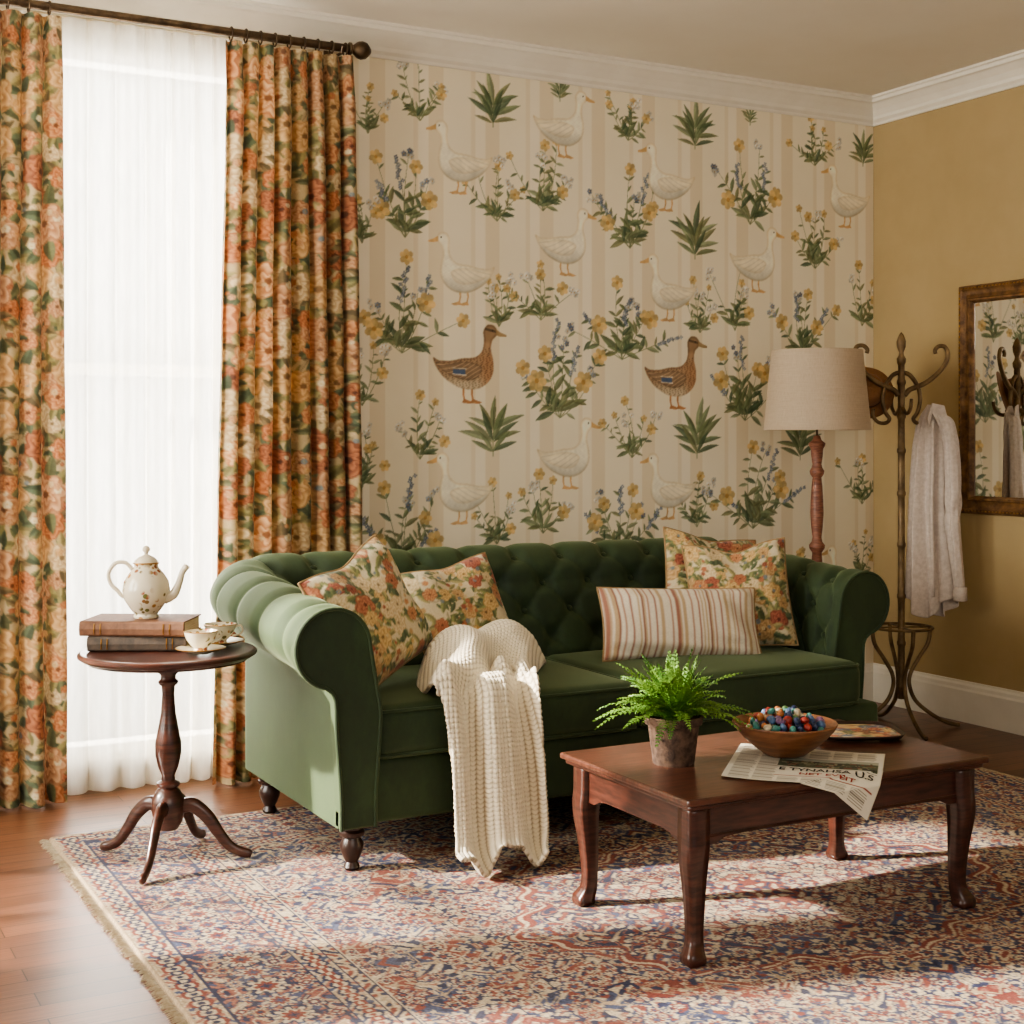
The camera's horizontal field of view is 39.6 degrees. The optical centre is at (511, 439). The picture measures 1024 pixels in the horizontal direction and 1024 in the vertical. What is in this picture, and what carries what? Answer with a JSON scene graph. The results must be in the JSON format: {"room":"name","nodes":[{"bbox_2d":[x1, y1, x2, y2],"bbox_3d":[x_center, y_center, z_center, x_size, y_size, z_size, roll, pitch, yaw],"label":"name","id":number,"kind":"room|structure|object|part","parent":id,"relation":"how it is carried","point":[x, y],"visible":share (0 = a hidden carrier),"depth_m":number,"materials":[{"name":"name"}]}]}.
{"room":"living room","nodes":[
{"label":"living room","id":0,"kind":"room"},
{"bbox_2d":[0,6,872,662],"bbox_3d":[-1.025,-0.200,5.880,6.530,3.100,0.121,0,0,-28],"label":"wall","id":1,"kind":"structure","parent":0,"point":[575,302],"depth_m":6.59,"materials":[{"name":"paper"}]},
{"bbox_2d":[0,0,370,59],"bbox_3d":[-1.460,-1.594,5.470,1.935,0.098,0.187,0,0,-28],"label":"curtain rod","id":2,"kind":"object","parent":1,"relation":"attached to","point":[361,50],"visible":0.94,"depth_m":5.50,"materials":[{"name":"brown metal"}]},
{"bbox_2d":[0,0,66,808],"bbox_3d":[-1.906,-0.144,5.164,0.552,2.968,0.157,0,0,-28],"label":"floral curtain","id":3,"kind":"object","parent":2,"relation":"hanging from","point":[33,577],"visible":1,"depth_m":5.21,"materials":[{"name":"fabric"}]},
{"bbox_2d":[212,26,361,784],"bbox_3d":[-0.896,-0.144,5.710,0.648,2.968,0.151,0,0,-28],"label":"floral curtain","id":4,"kind":"object","parent":2,"relation":"hanging from","point":[290,438],"visible":0.73,"depth_m":5.67,"materials":[{"name":"fabric"}]},
{"bbox_2d":[0,0,874,126],"bbox_3d":[-0.916,-1.688,5.805,6.410,0.125,0.115,0,0,-28],"label":"trim","id":5,"kind":"structure","parent":1,"relation":"attached to","point":[386,40],"depth_m":6.29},
{"bbox_2d":[863,663,872,700],"bbox_3d":[-0.939,1.252,5.846,6.410,0.195,0.022,0,0,-28],"label":"baseboard","id":6,"kind":"structure","parent":1,"relation":"attached to","point":[868,668],"depth_m":7.34,"materials":[{"name":"white paint"}]},
{"bbox_3d":[-1.498,-0.150,5.588,1.280,2.880,0.145,0,0,-28],"label":"window","id":7,"kind":"structure","parent":1,"relation":"in","visible":0},
{"bbox_3d":[-1.480,-1.575,5.534,0.920,0.010,0.051,0,0,-28],"label":"curtain rod","id":8,"kind":"object","parent":7,"relation":"attached to","visible":0},
{"bbox_2d":[18,10,244,794],"bbox_3d":[-1.455,-0.129,5.488,0.896,2.933,0.058,0,0,-28],"label":"sheer curtain","id":9,"kind":"object","parent":8,"relation":"hanging from","point":[144,109],"visible":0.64,"depth_m":5.49,"materials":[{"name":"white fabric"}]},
{"bbox_2d":[0,702,1023,1023],"bbox_3d":[0.740,1.400,2.742,6.650,0.100,7.320,0,0,-28],"label":"floor","id":10,"kind":"structure","parent":0,"point":[58,965],"depth_m":4.12,"materials":[{"name":"brown wood"}]},
{"bbox_2d":[38,767,1023,1023],"bbox_3d":[0.757,1.344,4.223,3.618,0.012,3.204,0,0,-28],"label":"area rug","id":11,"kind":"object","parent":10,"relation":"on","point":[283,933],"visible":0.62,"depth_m":3.95,"materials":[{"name":"fabric"}]},
{"bbox_2d":[77,642,256,884],"bbox_3d":[-1.093,1.001,4.524,0.556,0.668,0.556,0,0,-28],"label":"pedestal side table","id":12,"kind":"object","parent":11,"relation":"on","point":[168,806],"visible":0.94,"depth_m":4.49,"materials":[{"name":"brown wood"}]},
{"bbox_3d":[-1.230,1.236,4.582,0.237,0.198,0.034,0,0,23],"label":"leg","id":13,"kind":"part","parent":12,"relation":"part of","materials":[{"name":"brown wood"}]},
{"bbox_2d":[87,636,188,650],"bbox_3d":[-1.190,0.644,4.592,0.310,0.047,0.210,0,0,-2],"label":"book","id":14,"kind":"object","parent":12,"relation":"on","point":[94,643],"visible":0.61,"depth_m":4.49,"materials":[{"name":"fabric"}]},
{"bbox_2d":[79,613,200,636],"bbox_3d":[-1.196,0.597,4.589,0.335,0.047,0.216,0,0,3],"label":"book","id":15,"kind":"object","parent":14,"relation":"on","point":[103,624],"visible":0.97,"depth_m":4.49,"materials":[{"name":"brown fabric"}]},
{"bbox_2d":[107,545,189,618],"bbox_3d":[-1.176,0.457,4.588,0.236,0.233,0.151,0,0,30],"label":"teapot","id":16,"kind":"object","parent":15,"relation":"on","point":[146,588],"visible":1,"depth_m":4.55,"materials":[{"name":"ceramic"}]},
{"bbox_3d":[-1.264,0.452,4.591,0.089,0.129,0.013,0,0,0],"label":"handle","id":17,"kind":"part","parent":16,"relation":"part of","materials":[{"name":"ceramic"}]},
{"bbox_3d":[-1.181,0.368,4.591,0.078,0.057,0.078,0,0,0],"label":"lid","id":18,"kind":"part","parent":16,"relation":"part of","materials":[{"name":"ceramic"}]},
{"bbox_3d":[-1.084,0.464,4.591,0.087,0.130,0.037,0,0,0],"label":"spout","id":19,"kind":"part","parent":16,"relation":"part of","materials":[{"name":"ceramic"}]},
{"bbox_3d":[-1.103,1.236,4.377,0.034,0.198,0.237,0,0,4],"label":"leg","id":20,"kind":"part","parent":12,"relation":"part of","materials":[{"name":"brown wood"}]},
{"bbox_3d":[-1.060,1.236,4.669,0.034,0.198,0.237,0,0,13],"label":"leg","id":21,"kind":"part","parent":12,"relation":"part of","materials":[{"name":"brown wood"}]},
{"bbox_2d":[175,644,225,654],"bbox_3d":[-0.976,0.659,4.457,0.158,0.019,0.158,0,0,-28],"label":"saucer","id":22,"kind":"object","parent":12,"relation":"on","point":[213,647],"visible":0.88,"depth_m":4.46,"materials":[{"name":"ceramic"}]},
{"bbox_2d":[183,628,221,650],"bbox_3d":[-0.975,0.629,4.458,0.108,0.064,0.108,0,0,5],"label":"teacup","id":23,"kind":"object","parent":22,"relation":"on","point":[200,639],"visible":0.98,"depth_m":4.43,"materials":[{"name":"ceramic"}]},
{"bbox_3d":[-0.932,0.620,4.494,0.038,0.038,0.006,0,0,-40],"label":"handle","id":24,"kind":"part","parent":23,"relation":"part of","materials":[{"name":"ceramic"}]},
{"bbox_3d":[-0.946,1.236,4.536,0.237,0.198,0.034,0,0,-4],"label":"leg","id":25,"kind":"part","parent":12,"relation":"part of","materials":[{"name":"brown wood"}]},
{"bbox_2d":[212,637,244,645],"bbox_3d":[-0.949,0.659,4.625,0.158,0.019,0.158,0,0,-28],"label":"saucer","id":26,"kind":"object","parent":12,"relation":"on","point":[231,640],"visible":0.48,"depth_m":4.64,"materials":[{"name":"ceramic"}]},
{"bbox_2d":[203,622,243,642],"bbox_3d":[-0.949,0.629,4.625,0.108,0.064,0.108,0,0,34],"label":"teacup","id":27,"kind":"object","parent":26,"relation":"on","point":[227,629],"visible":0.74,"depth_m":4.60,"materials":[{"name":"ceramic"}]},
{"bbox_3d":[-0.894,0.620,4.636,0.038,0.038,0.006,0,0,-11],"label":"handle","id":28,"kind":"part","parent":27,"relation":"part of","materials":[{"name":"white ceramic"}]},
{"bbox_2d":[210,536,889,870],"bbox_3d":[0.179,0.879,5.379,2.520,0.916,1.157,0,0,-28],"label":"sofa","id":29,"kind":"object","parent":11,"relation":"on","point":[356,752],"visible":0.64,"depth_m":4.93,"materials":[{"name":"green fabric"}]},
{"bbox_3d":[-0.871,1.262,5.111,0.084,0.150,0.084,0,0,-28],"label":"leg","id":30,"kind":"part","parent":29,"relation":"part of","materials":[{"name":"brown wood"}]},
{"bbox_3d":[-0.542,0.857,4.369,0.276,0.681,0.058,0,0,-28],"label":"arm","id":31,"kind":"part","parent":29,"relation":"part of","materials":[{"name":"green fabric"}]},
{"bbox_3d":[-0.500,1.262,4.436,0.084,0.150,0.084,0,0,-28],"label":"leg","id":32,"kind":"part","parent":29,"relation":"part of","materials":[{"name":"brown wood"}]},
{"bbox_2d":[297,534,432,684],"bbox_3d":[-0.474,0.585,4.762,0.239,0.521,0.542,0,0,32],"label":"floral cushion","id":33,"kind":"object","parent":29,"relation":"on","point":[371,585],"visible":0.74,"depth_m":4.72,"materials":[{"name":"fabric"}]},
{"bbox_2d":[400,552,508,653],"bbox_3d":[-0.192,0.628,5.192,0.445,0.417,0.222,0,0,-34],"label":"floral cushion","id":34,"kind":"object","parent":29,"relation":"on","point":[465,592],"visible":0.59,"depth_m":5.14,"materials":[{"name":"fabric"}]},
{"bbox_2d":[416,619,549,877],"bbox_3d":[-0.106,0.980,4.737,0.454,0.698,1.014,0,0,0],"label":"knitted throw","id":35,"kind":"object","parent":29,"relation":"on","point":[486,679],"visible":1,"depth_m":4.49,"materials":[{"name":"beige fabric"}]},
{"bbox_2d":[379,659,637,758],"bbox_3d":[-0.163,0.907,4.976,0.992,0.195,0.740,0,0,-28],"label":"seat cushion","id":36,"kind":"object","parent":29,"relation":"on","point":[412,723],"depth_m":4.74,"materials":[{"name":"green fabric"}]},
{"bbox_3d":[0.286,1.099,5.270,2.122,0.200,0.780,0,0,-28],"label":"seat","id":37,"kind":"part","parent":29,"relation":"part of","materials":[{"name":"green fabric"}]},
{"bbox_2d":[596,587,761,661],"bbox_3d":[0.641,0.700,5.415,0.652,0.288,0.193,0,0,-14],"label":"striped cushion","id":38,"kind":"object","parent":29,"relation":"on","point":[651,622],"visible":0.97,"depth_m":5.35,"materials":[{"name":"fabric"}]},
{"bbox_2d":[547,646,859,727],"bbox_3d":[0.718,0.907,5.453,0.992,0.195,0.740,0,0,-28],"label":"seat cushion","id":39,"kind":"object","parent":29,"relation":"on","point":[819,680],"depth_m":5.24,"materials":[{"name":"green fabric"}]},
{"bbox_2d":[663,526,755,587],"bbox_3d":[0.814,0.600,5.799,0.495,0.495,0.210,0,0,-20],"label":"floral cushion","id":40,"kind":"object","parent":29,"relation":"on","point":[675,572],"visible":0.16,"depth_m":5.77,"materials":[{"name":"fabric"}]},
{"bbox_2d":[681,537,798,645],"bbox_3d":[0.898,0.612,5.617,0.447,0.449,0.202,0,0,1],"label":"floral cushion","id":41,"kind":"object","parent":29,"relation":"on","point":[761,566],"visible":0.62,"depth_m":5.58,"materials":[{"name":"fabric"}]},
{"bbox_3d":[1.348,0.857,5.561,0.276,0.681,0.058,0,0,-28],"label":"arm","id":42,"kind":"part","parent":29,"relation":"part of","materials":[{"name":"green fabric"}]},
{"bbox_2d":[560,719,988,968],"bbox_3d":[0.750,1.121,4.089,1.050,0.435,0.640,0,0,-28],"label":"coffee table","id":43,"kind":"object","parent":11,"relation":"on","point":[698,806],"visible":0.91,"depth_m":3.93,"materials":[{"name":"brown wood"}]},
{"bbox_3d":[0.215,1.137,4.097,0.064,0.403,0.064,0,0,-28],"label":"leg","id":44,"kind":"part","parent":43,"relation":"part of","materials":[{"name":"brown wood"}]},
{"bbox_2d":[593,645,754,767],"bbox_3d":[0.447,0.737,3.986,0.443,0.335,0.410,0,0,-31],"label":"potted fern","id":45,"kind":"object","parent":43,"relation":"on","point":[673,719],"visible":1,"depth_m":3.93,"materials":[{"name":"green plant"}]},
{"bbox_2d":[645,713,702,767],"bbox_3d":[0.452,0.837,3.979,0.164,0.135,0.164,0,0,-28],"label":"pot","id":46,"kind":"object","parent":45,"relation":"attached to","point":[679,751],"depth_m":3.92,"materials":[{"name":"brown ceramic"}]},
{"bbox_3d":[0.464,1.137,3.637,0.064,0.403,0.064,0,0,-28],"label":"leg","id":47,"kind":"part","parent":43,"relation":"part of","materials":[{"name":"brown wood"}]},
{"bbox_3d":[0.750,0.928,4.089,1.026,0.015,0.616,0,0,-28],"label":"edge moulding","id":48,"kind":"part","parent":43,"relation":"part of","materials":[{"name":"brown wood"}]},
{"bbox_2d":[721,743,884,819],"bbox_3d":[0.813,0.944,3.946,0.422,0.096,0.444,0,0,18],"label":"newspaper","id":49,"kind":"object","parent":43,"relation":"on","point":[855,778],"visible":0.95,"depth_m":3.86,"materials":[{"name":"paper"}]},
{"bbox_2d":[732,712,837,757],"bbox_3d":[0.778,0.850,4.059,0.298,0.094,0.298,0,0,-28],"label":"wooden bowl","id":50,"kind":"object","parent":49,"relation":"on","point":[777,744],"visible":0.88,"depth_m":3.96,"materials":[{"name":"brown wood"}]},
{"bbox_2d":[752,722,759,729],"bbox_3d":[0.691,0.810,4.021,0.022,0.028,0.027,0,0,29],"label":"stone","id":51,"kind":"object","parent":50,"relation":"in","point":[756,725],"visible":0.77,"depth_m":4.01,"materials":[{"name":"teal stone"}]},
{"bbox_2d":[763,724,771,730],"bbox_3d":[0.715,0.808,3.980,0.024,0.023,0.022,0,0,29],"label":"stone","id":52,"kind":"object","parent":50,"relation":"in","point":[767,727],"visible":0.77,"depth_m":3.97,"materials":[{"name":"beige stone"}]},
{"bbox_2d":[772,725,780,730],"bbox_3d":[0.737,0.806,3.968,0.024,0.020,0.022,0,0,-8],"label":"stone","id":53,"kind":"object","parent":50,"relation":"in","point":[775,728],"visible":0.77,"depth_m":3.96,"materials":[{"name":"teal stone"}]},
{"bbox_2d":[789,726,795,731],"bbox_3d":[0.782,0.808,3.962,0.018,0.025,0.024,0,0,41],"label":"stone","id":54,"kind":"object","parent":50,"relation":"in","point":[792,728],"visible":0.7,"depth_m":3.96,"materials":[{"name":"green stone"}]},
{"bbox_2d":[797,726,803,731],"bbox_3d":[0.807,0.809,3.975,0.020,0.019,0.020,0,0,30],"label":"stone","id":55,"kind":"object","parent":50,"relation":"in","point":[799,729],"visible":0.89,"depth_m":3.97,"materials":[{"name":"blue stone"}]},
{"bbox_2d":[804,723,811,731],"bbox_3d":[0.831,0.806,3.990,0.022,0.023,0.022,0,0,44],"label":"stone","id":56,"kind":"object","parent":50,"relation":"in","point":[807,727],"visible":0.98,"depth_m":3.98,"materials":[{"name":"red stone"}]},
{"bbox_2d":[800,717,808,723],"bbox_3d":[0.824,0.788,4.002,0.027,0.019,0.026,0,0,6],"label":"stone","id":57,"kind":"object","parent":56,"relation":"on","point":[804,720],"visible":1,"depth_m":3.99,"materials":[{"name":"red stone"}]},
{"bbox_2d":[812,724,817,730],"bbox_3d":[0.853,0.810,4.004,0.020,0.022,0.017,0,0,26],"label":"stone","id":58,"kind":"object","parent":50,"relation":"in","point":[814,726],"visible":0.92,"depth_m":4.00,"materials":[{"name":"blue stone"}]},
{"bbox_2d":[815,716,824,721],"bbox_3d":[0.881,0.806,4.071,0.027,0.029,0.023,0,0,29],"label":"stone","id":59,"kind":"object","parent":50,"relation":"in","point":[820,717],"visible":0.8,"depth_m":4.07,"materials":[{"name":"purple stone"}]},
{"bbox_2d":[817,720,825,727],"bbox_3d":[0.880,0.809,4.045,0.026,0.024,0.031,0,0,-18],"label":"stone","id":60,"kind":"object","parent":50,"relation":"in","point":[820,723],"visible":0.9,"depth_m":4.04,"materials":[{"name":"blue stone"}]},
{"label":"stone","id":61,"kind":"object","parent":50,"relation":"in","visible":0},
{"bbox_2d":[767,708,775,714],"bbox_3d":[0.739,0.773,4.048,0.025,0.021,0.025,0,0,24],"label":"stone","id":62,"kind":"object","parent":61,"relation":"on","point":[771,711],"visible":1,"depth_m":4.04,"materials":[{"name":"teal stone"}]},
{"bbox_3d":[0.753,0.825,3.962,0.030,0.030,0.021,3,2,-18],"label":"stone","id":63,"kind":"object","parent":50,"relation":"in","visible":0},
{"bbox_2d":[780,723,786,731],"bbox_3d":[0.759,0.804,3.976,0.021,0.025,0.027,0,0,6],"label":"stone","id":64,"kind":"object","parent":63,"relation":"on","point":[783,727],"visible":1,"depth_m":3.97,"materials":[{"name":"blue stone"}]},
{"bbox_2d":[775,718,785,724],"bbox_3d":[0.753,0.790,3.991,0.027,0.020,0.028,0,0,-31],"label":"stone","id":65,"kind":"object","parent":64,"relation":"on","point":[779,721],"visible":1,"depth_m":3.98,"materials":[{"name":"purple stone"}]},
{"label":"stone","id":66,"kind":"object","parent":50,"relation":"in","visible":0},
{"label":"stone","id":67,"kind":"object","parent":66,"relation":"on","visible":0},
{"bbox_2d":[794,708,800,715],"bbox_3d":[0.808,0.772,4.030,0.019,0.023,0.017,0,0,-3],"label":"stone","id":68,"kind":"object","parent":67,"relation":"on","point":[797,712],"visible":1,"depth_m":4.02,"materials":[{"name":"beige stone"}]},
{"label":"stone","id":69,"kind":"object","parent":50,"relation":"in","visible":0},
{"bbox_2d":[766,715,775,723],"bbox_3d":[0.730,0.788,4.006,0.028,0.025,0.020,0,0,27],"label":"stone","id":70,"kind":"object","parent":69,"relation":"on","point":[771,719],"visible":1,"depth_m":4.00,"materials":[{"name":"blue stone"}]},
{"label":"stone","id":71,"kind":"object","parent":50,"relation":"in","visible":0},
{"bbox_2d":[757,713,763,721],"bbox_3d":[0.708,0.789,4.050,0.022,0.026,0.023,0,0,8],"label":"stone","id":72,"kind":"object","parent":71,"relation":"on","point":[760,716],"visible":1,"depth_m":4.04,"materials":[{"name":"orange stone"}]},
{"label":"stone","id":73,"kind":"object","parent":50,"relation":"in","visible":0},
{"label":"stone","id":74,"kind":"object","parent":73,"relation":"on","visible":0},
{"bbox_2d":[776,709,783,716],"bbox_3d":[0.761,0.774,4.031,0.020,0.026,0.022,0,0,44],"label":"stone","id":75,"kind":"object","parent":74,"relation":"on","point":[780,712],"visible":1,"depth_m":4.02,"materials":[{"name":"orange stone"}]},
{"label":"stone","id":76,"kind":"object","parent":50,"relation":"in","visible":0},
{"label":"stone","id":77,"kind":"object","parent":76,"relation":"on","visible":0},
{"bbox_2d":[783,716,792,725],"bbox_3d":[0.776,0.791,4.004,0.030,0.029,0.021,0,0,-3],"label":"stone","id":78,"kind":"object","parent":77,"relation":"on","point":[788,719],"visible":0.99,"depth_m":4.00,"materials":[{"name":"red stone"}]},
{"bbox_2d":[785,711,792,716],"bbox_3d":[0.782,0.778,4.017,0.019,0.024,0.022,0,0,-3],"label":"stone","id":79,"kind":"object","parent":78,"relation":"on","point":[788,713],"visible":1,"depth_m":4.01,"materials":[{"name":"blue stone"}]},
{"label":"stone","id":80,"kind":"object","parent":50,"relation":"in","visible":0},
{"bbox_2d":[794,717,800,724],"bbox_3d":[0.800,0.789,3.990,0.020,0.022,0.018,0,0,10],"label":"stone","id":81,"kind":"object","parent":80,"relation":"on","point":[797,721],"visible":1,"depth_m":3.98,"materials":[{"name":"blue stone"}]},
{"bbox_3d":[0.881,1.014,3.848,0.890,0.009,0.010,0,0,-28],"label":"bead moulding","id":82,"kind":"part","parent":43,"relation":"part of","materials":[{"name":"brown wood"}]},
{"bbox_3d":[1.036,1.137,4.541,0.064,0.403,0.064,0,0,-28],"label":"leg","id":83,"kind":"part","parent":43,"relation":"part of","materials":[{"name":"brown wood"}]},
{"bbox_2d":[827,721,905,740],"bbox_3d":[1.040,0.890,4.353,0.302,0.012,0.254,0,0,-2],"label":"tray","id":84,"kind":"object","parent":43,"relation":"on","point":[846,730],"visible":0.73,"depth_m":4.34,"materials":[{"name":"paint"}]},
{"bbox_3d":[1.286,1.137,4.081,0.064,0.403,0.064,0,0,-28],"label":"leg","id":85,"kind":"part","parent":43,"relation":"part of","materials":[{"name":"brown wood"}]},
{"bbox_2d":[763,348,871,561],"bbox_3d":[1.380,0.472,6.436,0.480,1.755,0.480,0,0,-28],"label":"floor lamp","id":86,"kind":"object","parent":10,"relation":"on","point":[816,389],"visible":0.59,"depth_m":6.26,"materials":[{"name":"fabric"}]},
{"bbox_3d":[1.380,-0.225,6.436,0.480,0.360,0.480,0,0,-28],"label":"lamp shade","id":87,"kind":"part","parent":86,"relation":"part of","materials":[{"name":"fabric"}]},
{"bbox_2d":[854,332,959,740],"bbox_3d":[1.821,0.421,6.651,0.416,1.852,0.416,0,0,38],"label":"coat rack","id":88,"kind":"object","parent":10,"relation":"on","point":[902,681],"visible":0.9,"depth_m":6.64,"materials":[{"name":"brown metal"}]},
{"bbox_2d":[865,367,893,418],"bbox_3d":[1.677,-0.224,6.710,0.256,0.247,0.144,0,0,7],"label":"hat","id":89,"kind":"object","parent":88,"relation":"hanging from","point":[874,391],"visible":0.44,"depth_m":6.71,"materials":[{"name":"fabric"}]},
{"bbox_3d":[1.665,1.111,6.633,0.257,0.473,0.019,0,0,-7],"label":"leg","id":90,"kind":"part","parent":88,"relation":"part of","materials":[{"name":"brown metal"}]},
{"bbox_3d":[1.802,1.111,6.807,0.019,0.473,0.257,0,0,-7],"label":"leg","id":91,"kind":"part","parent":88,"relation":"part of","materials":[{"name":"brown metal"}]},
{"bbox_3d":[1.839,1.111,6.496,0.019,0.473,0.257,0,0,-7],"label":"leg","id":92,"kind":"part","parent":88,"relation":"part of","materials":[{"name":"brown metal"}]},
{"bbox_3d":[1.976,1.111,6.670,0.257,0.473,0.019,0,0,-7],"label":"leg","id":93,"kind":"part","parent":88,"relation":"part of","materials":[{"name":"brown metal"}]},
{"bbox_2d":[905,403,966,617],"bbox_3d":[1.982,0.329,6.643,0.279,1.002,0.116,0,0,21],"label":"shirt","id":94,"kind":"object","parent":88,"relation":"hanging from","point":[934,575],"visible":1,"depth_m":6.63,"materials":[{"name":"white fabric"}]},
{"bbox_2d":[246,0,1023,94],"bbox_3d":[0.740,-1.800,2.742,6.650,0.100,7.320,0,0,-28],"label":"ceiling","id":95,"kind":"structure","parent":0,"point":[868,47],"depth_m":6.05,"materials":[{"name":"paint"}]},
{"bbox_2d":[873,85,1023,691],"bbox_3d":[3.612,-0.200,4.295,0.120,3.100,7.320,0,0,-28],"label":"wall","id":96,"kind":"structure","parent":0,"point":[948,182],"depth_m":6.94,"materials":[{"name":"paint"}]},
{"bbox_2d":[872,49,1023,125],"bbox_3d":[3.537,-1.688,4.186,0.115,0.125,7.200,0,0,-28],"label":"trim","id":97,"kind":"structure","parent":96,"relation":"attached to","point":[1005,72],"depth_m":6.83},
{"bbox_2d":[873,663,1023,735],"bbox_3d":[3.578,1.252,4.208,0.022,0.195,7.200,0,0,-28],"label":"baseboard","id":98,"kind":"structure","parent":96,"relation":"attached to","point":[1002,709],"depth_m":6.82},
{"bbox_2d":[958,279,1023,516],"bbox_3d":[2.359,-0.193,6.440,0.040,1.085,0.885,0,0,-28],"label":"wall mirror","id":99,"kind":"object","parent":96,"relation":"attached to","point":[991,315],"visible":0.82,"depth_m":6.66,"materials":[{"name":"gold metal"}]}
]}

